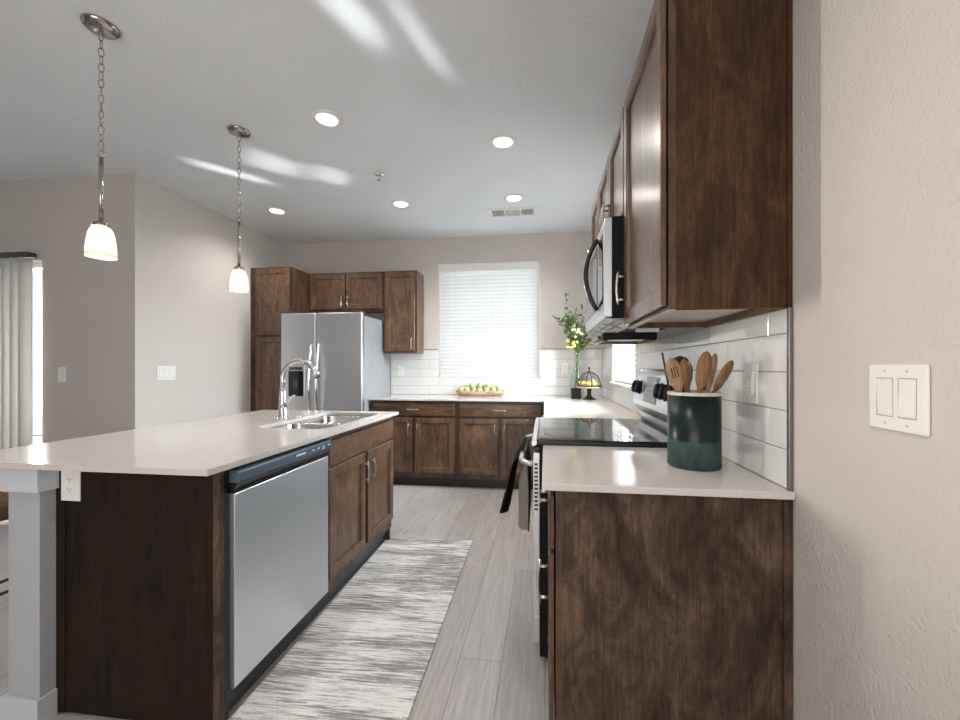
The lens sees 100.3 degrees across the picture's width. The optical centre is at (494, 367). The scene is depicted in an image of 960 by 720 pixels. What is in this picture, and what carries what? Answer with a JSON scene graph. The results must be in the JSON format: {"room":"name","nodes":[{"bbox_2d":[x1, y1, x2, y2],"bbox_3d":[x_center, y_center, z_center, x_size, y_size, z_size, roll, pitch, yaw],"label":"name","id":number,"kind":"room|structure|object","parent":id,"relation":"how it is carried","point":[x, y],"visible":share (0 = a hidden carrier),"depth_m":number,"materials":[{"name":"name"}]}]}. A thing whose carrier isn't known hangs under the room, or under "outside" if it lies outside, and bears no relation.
{"room":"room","nodes":[
{"label":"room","id":0,"kind":"room"},
{"bbox_2d":[9,489,58,712],"bbox_3d":[-1.532,0.833,2.168,0.128,0.808,1.573,0,0,7],"label":"wall","id":1,"kind":"structure","parent":0,"point":[32,516],"depth_m":1.39,"materials":[{"name":"paint"}]},
{"bbox_2d":[0,688,56,719],"bbox_3d":[-1.535,1.188,2.160,0.156,0.098,1.589,0,0,7],"label":"baseboard","id":2,"kind":"structure","parent":1,"relation":"attached to","point":[12,707],"depth_m":1.38,"materials":[{"name":"white paint"}]},
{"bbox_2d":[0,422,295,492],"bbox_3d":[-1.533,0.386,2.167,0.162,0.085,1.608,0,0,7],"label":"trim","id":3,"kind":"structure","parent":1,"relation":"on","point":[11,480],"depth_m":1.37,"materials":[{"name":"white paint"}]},
{"bbox_2d":[61,471,80,500],"bbox_3d":[-1.498,0.414,1.415,0.078,0.118,0.008,0,0,7],"label":"wall outlet","id":4,"kind":"object","parent":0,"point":[70,480],"visible":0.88,"depth_m":1.41,"materials":[{"name":"white plastic"}]},
{"bbox_2d":[0,172,151,442],"bbox_3d":[-4.948,-0.145,3.478,4.310,2.764,0.140,0,0,7],"label":"wall","id":5,"kind":"structure","parent":0,"point":[97,314],"depth_m":3.20,"materials":[{"name":"paint"}]},
{"bbox_2d":[0,251,36,449],"bbox_3d":[-4.708,0.148,3.311,2.072,2.118,0.070,0,0,7],"label":"vertical blind","id":6,"kind":"object","parent":5,"relation":"attached to","point":[16,268],"visible":0.76,"depth_m":3.20,"materials":[{"name":"grey plastic"}]},
{"bbox_2d":[33,262,41,269],"bbox_3d":[-4.676,0.179,3.454,2.055,2.095,0.060,0,0,7],"label":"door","id":7,"kind":"structure","parent":5,"relation":"in","point":[36,265],"depth_m":3.31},
{"bbox_2d":[58,367,65,381],"bbox_3d":[-3.476,0.059,3.217,0.075,0.120,0.008,0,0,7],"label":"light switch","id":8,"kind":"object","parent":5,"relation":"attached to","point":[61,370],"visible":1,"depth_m":3.21,"materials":[{"name":"white plastic"}]},
{"bbox_2d":[152,181,285,426],"bbox_3d":[-2.764,-0.145,4.129,0.140,2.764,1.700,0,0,7],"label":"wall","id":9,"kind":"structure","parent":0,"point":[201,328],"depth_m":3.70,"materials":[{"name":"paint"}]},
{"bbox_2d":[157,366,175,380],"bbox_3d":[-2.782,0.051,3.396,0.008,0.121,0.166,0,0,7],"label":"light switch","id":10,"kind":"object","parent":9,"relation":"attached to","point":[163,372],"visible":1,"depth_m":3.39,"materials":[{"name":"white plastic"}]},
{"bbox_2d":[0,484,554,719],"bbox_3d":[-3.237,1.287,1.543,8.391,0.100,7.250,0,0,7],"label":"floor","id":11,"kind":"structure","parent":0,"point":[485,663],"depth_m":1.96,"materials":[{"name":"grey wood"}]},
{"bbox_2d":[0,491,8,595],"bbox_3d":[-2.329,0.807,1.857,0.427,0.868,0.438,0,0,7],"label":"chair","id":12,"kind":"object","parent":11,"relation":"on","point":[4,496],"visible":0.11,"depth_m":1.76,"materials":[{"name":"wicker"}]},
{"bbox_2d":[56,471,223,719],"bbox_3d":[-1.241,0.785,1.394,0.640,0.880,0.022,0,0,7],"label":"island end panel","id":13,"kind":"object","parent":11,"relation":"on","point":[140,557],"visible":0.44,"depth_m":1.39,"materials":[{"name":"brown wood"}]},
{"bbox_2d":[224,439,331,719],"bbox_3d":[-1.158,0.791,1.713,0.629,0.891,0.628,0,0,7],"label":"dishwasher","id":14,"kind":"object","parent":11,"relation":"on","point":[276,506],"visible":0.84,"depth_m":1.57,"materials":[{"name":"silver metal"}]},
{"bbox_2d":[251,267,312,411],"bbox_3d":[-2.389,0.078,4.625,0.476,2.318,0.617,0,0,7],"label":"pantry cabinet","id":15,"kind":"object","parent":11,"relation":"on","point":[275,291],"visible":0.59,"depth_m":4.34,"materials":[{"name":"brown wood"}]},
{"bbox_2d":[281,310,390,410],"bbox_3d":[-1.722,0.326,4.413,0.880,1.802,0.847,0,0,7],"label":"refrigerator","id":16,"kind":"object","parent":11,"relation":"on","point":[346,349],"visible":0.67,"depth_m":4.07,"materials":[{"name":"silver metal"}]},
{"bbox_2d":[229,537,472,719],"bbox_3d":[-0.558,1.232,1.940,0.620,0.009,1.860,0,0,6],"label":"runner rug","id":17,"kind":"object","parent":11,"relation":"on","point":[367,655],"visible":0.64,"depth_m":1.78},
{"bbox_2d":[317,417,392,613],"bbox_3d":[-1.078,0.791,2.463,0.693,0.892,0.873,0,0,7],"label":"base cabinet","id":18,"kind":"object","parent":11,"relation":"on","point":[360,463],"visible":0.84,"depth_m":2.33,"materials":[{"name":"brown wood"}]},
{"bbox_2d":[0,410,398,475],"bbox_3d":[-1.325,0.333,2.145,1.062,0.020,1.656,0,0,7],"label":"countertop","id":19,"kind":"structure","parent":18,"relation":"on","point":[208,446],"depth_m":1.63,"materials":[{"name":"stone"}]},
{"bbox_2d":[277,359,319,419],"bbox_3d":[-1.213,0.136,2.467,0.278,0.375,0.086,0,0,7],"label":"faucet","id":20,"kind":"object","parent":19,"relation":"on","point":[282,411],"visible":1,"depth_m":2.47,"materials":[{"name":"metal"}]},
{"bbox_2d":[271,415,376,439],"bbox_3d":[-1.041,0.443,2.470,0.449,0.198,0.784,0,0,7],"label":"sink","id":21,"kind":"object","parent":19,"relation":"in","point":[322,422],"visible":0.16,"depth_m":2.49,"materials":[{"name":"metal"}]},
{"bbox_2d":[372,400,458,486],"bbox_3d":[-0.799,0.791,4.398,0.911,0.892,0.650,0,0,7],"label":"base cabinet","id":22,"kind":"object","parent":11,"relation":"on","point":[424,439],"visible":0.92,"depth_m":4.11,"materials":[{"name":"brown wood"}]},
{"bbox_2d":[457,401,543,488],"bbox_3d":[0.088,0.791,4.286,0.874,0.892,0.650,0,0,7],"label":"base cabinet","id":23,"kind":"object","parent":11,"relation":"on","point":[490,435],"visible":0.89,"depth_m":4.03,"materials":[{"name":"brown wood"}]},
{"bbox_2d":[519,369,696,658],"bbox_3d":[0.507,0.625,2.013,0.736,1.224,0.768,0,0,7],"label":"range","id":24,"kind":"object","parent":11,"relation":"on","point":[650,388],"visible":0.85,"depth_m":1.73,"materials":[{"name":"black metal"}]},
{"bbox_2d":[499,437,530,529],"bbox_3d":[0.113,0.583,2.077,0.150,0.376,0.410,0,0,7],"label":"kitchen towel","id":25,"kind":"object","parent":24,"relation":"hanging from","point":[524,513],"visible":0.94,"depth_m":1.93,"materials":[{"name":"black fabric"}]},
{"bbox_2d":[537,419,666,447],"bbox_3d":[0.534,0.315,2.010,0.624,0.016,0.768,0,0,7],"label":"cooktop","id":26,"kind":"object","parent":24,"relation":"in","point":[643,433],"depth_m":1.83,"materials":[{"name":"black glass"}]},
{"bbox_2d":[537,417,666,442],"bbox_3d":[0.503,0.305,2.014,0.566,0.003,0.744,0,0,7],"label":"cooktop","id":27,"kind":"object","parent":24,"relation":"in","point":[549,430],"depth_m":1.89,"materials":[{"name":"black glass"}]},
{"bbox_2d":[536,489,792,719],"bbox_3d":[0.479,0.791,1.349,0.666,0.892,0.543,0,0,7],"label":"base cabinet","id":28,"kind":"object","parent":11,"relation":"on","point":[661,607],"visible":0.96,"depth_m":1.09,"materials":[{"name":"brown wood"}]},
{"bbox_2d":[542,445,794,499],"bbox_3d":[0.488,0.333,1.345,0.649,0.020,0.553,0,0,7],"label":"countertop","id":29,"kind":"structure","parent":28,"relation":"on","point":[626,470],"depth_m":1.19,"materials":[{"name":"stone"}]},
{"bbox_2d":[667,390,721,471],"bbox_3d":[0.654,0.201,1.313,0.162,0.244,0.162,0,0,7],"label":"utensil crock","id":30,"kind":"object","parent":29,"relation":"on","point":[694,419],"visible":0.96,"depth_m":1.25,"materials":[{"name":"teal ceramic"}]},
{"bbox_2d":[661,352,670,390],"bbox_3d":[0.595,0.122,1.341,0.071,0.343,0.008,0,0,7],"label":"stick","id":31,"kind":"object","parent":30,"relation":"in","point":[662,354],"visible":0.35,"depth_m":1.34,"materials":[{"name":"brown wood"}]},
{"bbox_2d":[666,358,682,391],"bbox_3d":[0.611,0.133,1.294,0.122,0.326,0.018,0,0,-10],"label":"slotted spoon","id":32,"kind":"object","parent":30,"relation":"in","point":[674,373],"visible":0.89,"depth_m":1.28,"materials":[{"name":"brown wood"}]},
{"bbox_2d":[673,356,692,391],"bbox_3d":[0.634,0.128,1.360,0.075,0.335,0.025,0,0,16],"label":"wooden spoon","id":33,"kind":"object","parent":30,"relation":"in","point":[678,358],"visible":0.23,"depth_m":1.36,"materials":[{"name":"brown wood"}]},
{"bbox_2d":[680,359,689,391],"bbox_3d":[0.628,0.134,1.307,0.044,0.323,0.018,0,0,21],"label":"wooden spoon","id":34,"kind":"object","parent":30,"relation":"in","point":[684,365],"visible":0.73,"depth_m":1.30,"materials":[{"name":"brown wood"}]},
{"bbox_2d":[688,361,690,392],"bbox_3d":[0.642,0.138,1.328,0.035,0.316,0.012,0,0,-41],"label":"wooden spoon","id":35,"kind":"object","parent":30,"relation":"in","point":[689,363],"visible":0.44,"depth_m":1.33,"materials":[{"name":"brown wood"}]},
{"bbox_2d":[695,351,711,392],"bbox_3d":[0.653,0.122,1.281,0.091,0.347,0.014,0,0,0],"label":"wooden spoon","id":36,"kind":"object","parent":30,"relation":"in","point":[704,364],"visible":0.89,"depth_m":1.28,"materials":[{"name":"red wood"}]},
{"bbox_2d":[705,353,717,392],"bbox_3d":[0.691,0.125,1.316,0.088,0.342,0.010,0,0,0],"label":"wooden spoon","id":37,"kind":"object","parent":30,"relation":"in","point":[714,356],"visible":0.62,"depth_m":1.31,"materials":[{"name":"brown wood"}]},
{"bbox_2d":[711,360,733,392],"bbox_3d":[0.681,0.138,1.299,0.174,0.320,0.022,0,0,14],"label":"wooden spoon","id":38,"kind":"object","parent":30,"relation":"in","point":[725,372],"visible":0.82,"depth_m":1.28,"materials":[{"name":"brown wood"}]},
{"bbox_3d":[0.740,0.791,3.455,0.656,0.892,2.136,0,0,7],"label":"base cabinet","id":39,"kind":"object","parent":11,"relation":"on","visible":0},
{"bbox_2d":[369,394,640,418],"bbox_3d":[-0.141,0.333,3.570,2.455,0.020,2.150,0,0,7],"label":"countertop","id":40,"kind":"structure","parent":39,"relation":"on","point":[554,406],"depth_m":3.65,"materials":[{"name":"stone"}]},
{"bbox_2d":[455,390,504,395],"bbox_3d":[-0.161,0.293,4.531,0.576,0.060,0.188,0,0,7],"label":"dough bowl","id":41,"kind":"object","parent":40,"relation":"on","point":[461,393],"visible":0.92,"depth_m":4.46,"materials":[{"name":"brown wood"}]},
{"bbox_2d":[571,388,580,398],"bbox_3d":[0.842,0.269,4.136,0.098,0.106,0.098,0,0,7],"label":"box","id":42,"kind":"object","parent":40,"relation":"on","point":[575,392],"visible":0.97,"depth_m":4.09,"materials":[{"name":"black"}]},
{"bbox_2d":[576,367,601,399],"bbox_3d":[0.952,0.160,4.027,0.256,0.326,0.256,0,0,7],"label":"cake stand","id":43,"kind":"object","parent":40,"relation":"on","point":[589,388],"visible":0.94,"depth_m":3.99,"materials":[{"name":"black metal"}]},
{"bbox_3d":[0.876,0.085,4.264,0.156,0.475,0.156,0,0,7],"label":"glass vase","id":44,"kind":"object","parent":40,"relation":"on","visible":0},
{"bbox_2d":[552,293,592,387],"bbox_3d":[0.853,-0.260,4.242,0.344,1.107,0.343,0,0,-40],"label":"bunch","id":45,"kind":"object","parent":44,"relation":"in","point":[575,334],"visible":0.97,"depth_m":4.24,"materials":[{"name":"green plant"}]},
{"bbox_2d":[0,0,654,243],"bbox_3d":[-3.237,-1.577,1.543,8.391,0.100,7.250,0,0,7],"label":"ceiling","id":46,"kind":"structure","parent":0,"point":[420,90],"depth_m":2.31,"materials":[{"name":"paint"}]},
{"bbox_2d":[80,13,120,260],"bbox_3d":[-1.761,-1.009,1.792,0.132,1.036,0.132,0,0,7],"label":"pendant light","id":47,"kind":"object","parent":46,"relation":"hanging from","point":[100,241],"visible":1,"depth_m":1.78,"materials":[{"name":"white glass"}]},
{"bbox_2d":[227,125,250,292],"bbox_3d":[-1.653,-1.009,2.589,0.132,1.036,0.132,0,0,7],"label":"pendant light","id":48,"kind":"object","parent":46,"relation":"hanging from","point":[238,278],"visible":1,"depth_m":2.58,"materials":[{"name":"white glass"}]},
{"bbox_2d":[266,207,287,214],"bbox_3d":[-2.128,-1.522,3.915,0.188,0.009,0.188,0,0,7],"label":"recessed light","id":49,"kind":"object","parent":46,"relation":"in","point":[273,210],"visible":1,"depth_m":3.91,"materials":[{"name":"white plastic"}]},
{"bbox_2d":[310,109,342,128],"bbox_3d":[-1.031,-1.522,2.464,0.188,0.009,0.188,0,0,7],"label":"recessed light","id":50,"kind":"object","parent":46,"relation":"in","point":[328,119],"visible":1,"depth_m":2.45,"materials":[{"name":"white plastic"}]},
{"bbox_2d":[374,172,383,180],"bbox_3d":[-0.913,-1.503,3.164,0.076,0.048,0.076,0,0,7],"label":"sprinkler head","id":51,"kind":"object","parent":46,"relation":"attached to","point":[378,174],"visible":1,"depth_m":3.15},
{"bbox_2d":[391,200,410,208],"bbox_3d":[-0.876,-1.522,3.746,0.188,0.009,0.188,0,0,7],"label":"recessed light","id":52,"kind":"object","parent":46,"relation":"in","point":[402,204],"visible":1,"depth_m":3.74,"materials":[{"name":"white plastic"}]},
{"bbox_2d":[489,134,516,149],"bbox_3d":[0.057,-1.522,2.715,0.188,0.009,0.188,0,0,7],"label":"recessed light","id":53,"kind":"object","parent":46,"relation":"in","point":[500,141],"visible":1,"depth_m":2.71,"materials":[{"name":"white plastic"}]},
{"bbox_2d":[487,206,536,217],"bbox_3d":[0.178,-1.522,3.937,0.477,0.010,0.213,0,0,7],"label":"ceiling vent","id":54,"kind":"object","parent":46,"relation":"in","point":[517,211],"visible":1,"depth_m":3.94,"materials":[{"name":"white plastic"}]},
{"bbox_2d":[504,194,523,202],"bbox_3d":[0.175,-1.522,3.614,0.188,0.009,0.188,0,0,7],"label":"recessed light","id":55,"kind":"object","parent":46,"relation":"in","point":[511,198],"visible":1,"depth_m":3.61,"materials":[{"name":"white plastic"}]},
{"bbox_2d":[286,231,602,379],"bbox_3d":[-0.748,-0.145,4.802,3.971,2.764,0.140,0,0,7],"label":"wall","id":56,"kind":"structure","parent":0,"point":[561,257],"depth_m":4.68,"materials":[{"name":"paint"}]},
{"bbox_2d":[310,271,383,313],"bbox_3d":[-1.688,-0.863,4.681,0.897,0.440,0.309,0,0,7],"label":"upper cabinet","id":57,"kind":"object","parent":56,"relation":"attached to","point":[350,291],"visible":0.99,"depth_m":4.57,"materials":[{"name":"brown wood"}]},
{"bbox_2d":[398,366,403,375],"bbox_3d":[-1.117,0.047,4.765,0.075,0.118,0.008,0,0,7],"label":"wall outlet","id":58,"kind":"object","parent":56,"relation":"attached to","point":[400,368],"visible":1,"depth_m":4.76,"materials":[{"name":"white plastic"}]},
{"bbox_2d":[384,270,423,353],"bbox_3d":[-1.049,-0.622,4.600,0.386,0.923,0.309,0,0,7],"label":"upper cabinet","id":59,"kind":"object","parent":56,"relation":"attached to","point":[403,290],"visible":1,"depth_m":4.50,"materials":[{"name":"brown wood"}]},
{"bbox_2d":[438,263,539,378],"bbox_3d":[-0.064,-0.538,4.707,1.184,1.355,0.147,0,0,7],"label":"window","id":60,"kind":"structure","parent":56,"relation":"in","point":[539,263],"depth_m":4.66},
{"bbox_2d":[439,261,538,376],"bbox_3d":[-0.068,-0.548,4.676,1.176,1.331,0.072,0,0,7],"label":"window blind","id":61,"kind":"object","parent":60,"relation":"attached to","point":[489,314],"visible":1,"depth_m":4.68,"materials":[{"name":"white plastic"}]},
{"bbox_2d":[391,348,601,395],"bbox_3d":[-0.014,0.055,4.633,2.471,0.535,0.011,0,0,7],"label":"backsplash","id":62,"kind":"structure","parent":56,"relation":"attached to","point":[421,371],"depth_m":4.59,"materials":[{"name":"white tile"}]},
{"bbox_2d":[561,363,567,373],"bbox_3d":[0.791,0.015,4.523,0.075,0.118,0.008,0,0,7],"label":"wall outlet","id":63,"kind":"object","parent":56,"relation":"attached to","point":[564,366],"visible":1,"depth_m":4.52,"materials":[{"name":"white plastic"}]},
{"bbox_2d":[603,0,959,719],"bbox_3d":[0.852,-0.145,1.072,0.140,2.764,7.140,0,0,7],"label":"wall","id":64,"kind":"structure","parent":0,"point":[876,83],"depth_m":0.79,"materials":[{"name":"paint"}]},
{"bbox_2d":[599,106,623,232],"bbox_3d":[0.712,-0.848,1.983,0.364,0.456,0.765,0,0,7],"label":"upper cabinet","id":65,"kind":"object","parent":64,"relation":"attached to","point":[611,187],"visible":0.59,"depth_m":1.89,"materials":[{"name":"brown wood"}]},
{"bbox_2d":[583,216,665,340],"bbox_3d":[0.652,-0.362,1.990,0.460,0.505,0.761,0,0,7],"label":"microwave","id":66,"kind":"object","parent":65,"relation":"attached to","point":[604,318],"visible":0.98,"depth_m":1.64,"materials":[{"name":"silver metal"}]},
{"bbox_2d":[610,345,634,388],"bbox_3d":[1.119,-0.528,3.326,0.165,1.370,1.000,0,0,7],"label":"window","id":67,"kind":"structure","parent":64,"relation":"in","point":[628,378],"depth_m":3.56,"materials":[{"name":"white"}]},
{"bbox_2d":[615,344,634,383],"bbox_3d":[1.102,-0.539,3.328,0.074,1.344,0.952,0,0,7],"label":"window blind","id":68,"kind":"object","parent":67,"relation":"attached to","point":[631,374],"visible":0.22,"depth_m":3.33,"materials":[{"name":"white plastic"}]},
{"bbox_2d":[591,189,654,344],"bbox_3d":[0.784,-0.615,2.552,0.364,0.922,0.379,0,0,7],"label":"upper cabinet","id":69,"kind":"object","parent":64,"relation":"attached to","point":[595,339],"visible":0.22,"depth_m":2.62,"materials":[{"name":"brown wood"}]},
{"bbox_2d":[602,307,792,490],"bbox_3d":[0.990,0.055,2.763,0.011,0.535,3.470,0,0,7],"label":"backsplash","id":70,"kind":"structure","parent":64,"relation":"attached to","point":[758,437],"depth_m":1.24,"materials":[{"name":"white tile"}]},
{"bbox_2d":[615,0,792,328],"bbox_3d":[0.630,-0.615,1.333,0.364,0.922,0.542,0,0,7],"label":"upper cabinet","id":71,"kind":"object","parent":64,"relation":"attached to","point":[708,104],"visible":1,"depth_m":1.07,"materials":[{"name":"brown wood"}]},
{"bbox_2d":[744,363,757,402],"bbox_3d":[0.790,0.049,1.237,0.008,0.120,0.078,0,0,7],"label":"wall outlet","id":72,"kind":"object","parent":64,"relation":"attached to","point":[750,370],"visible":1,"depth_m":1.23,"materials":[{"name":"white plastic"}]},
{"bbox_2d":[870,364,929,436],"bbox_3d":[0.734,0.056,0.731,0.008,0.122,0.122,0,0,7],"label":"light switch","id":73,"kind":"object","parent":64,"relation":"attached to","point":[899,393],"visible":1,"depth_m":0.72,"materials":[{"name":"white plastic"}]},
{"label":"outside","id":74,"kind":"structure","parent":0,"visible":0},
{"bbox_2d":[33,436,41,444],"bbox_3d":[-7.036,1.307,5.500,8.660,0.100,3.250,0,0,7],"label":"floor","id":75,"kind":"structure","parent":74,"point":[36,439],"depth_m":6.91,"materials":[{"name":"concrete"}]},
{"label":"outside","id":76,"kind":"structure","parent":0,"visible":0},
{"bbox_2d":[33,270,41,434],"bbox_3d":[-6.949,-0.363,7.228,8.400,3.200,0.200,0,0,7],"label":"window","id":77,"kind":"structure","parent":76,"point":[37,274],"depth_m":7.30,"materials":[{"name":"white glass"}]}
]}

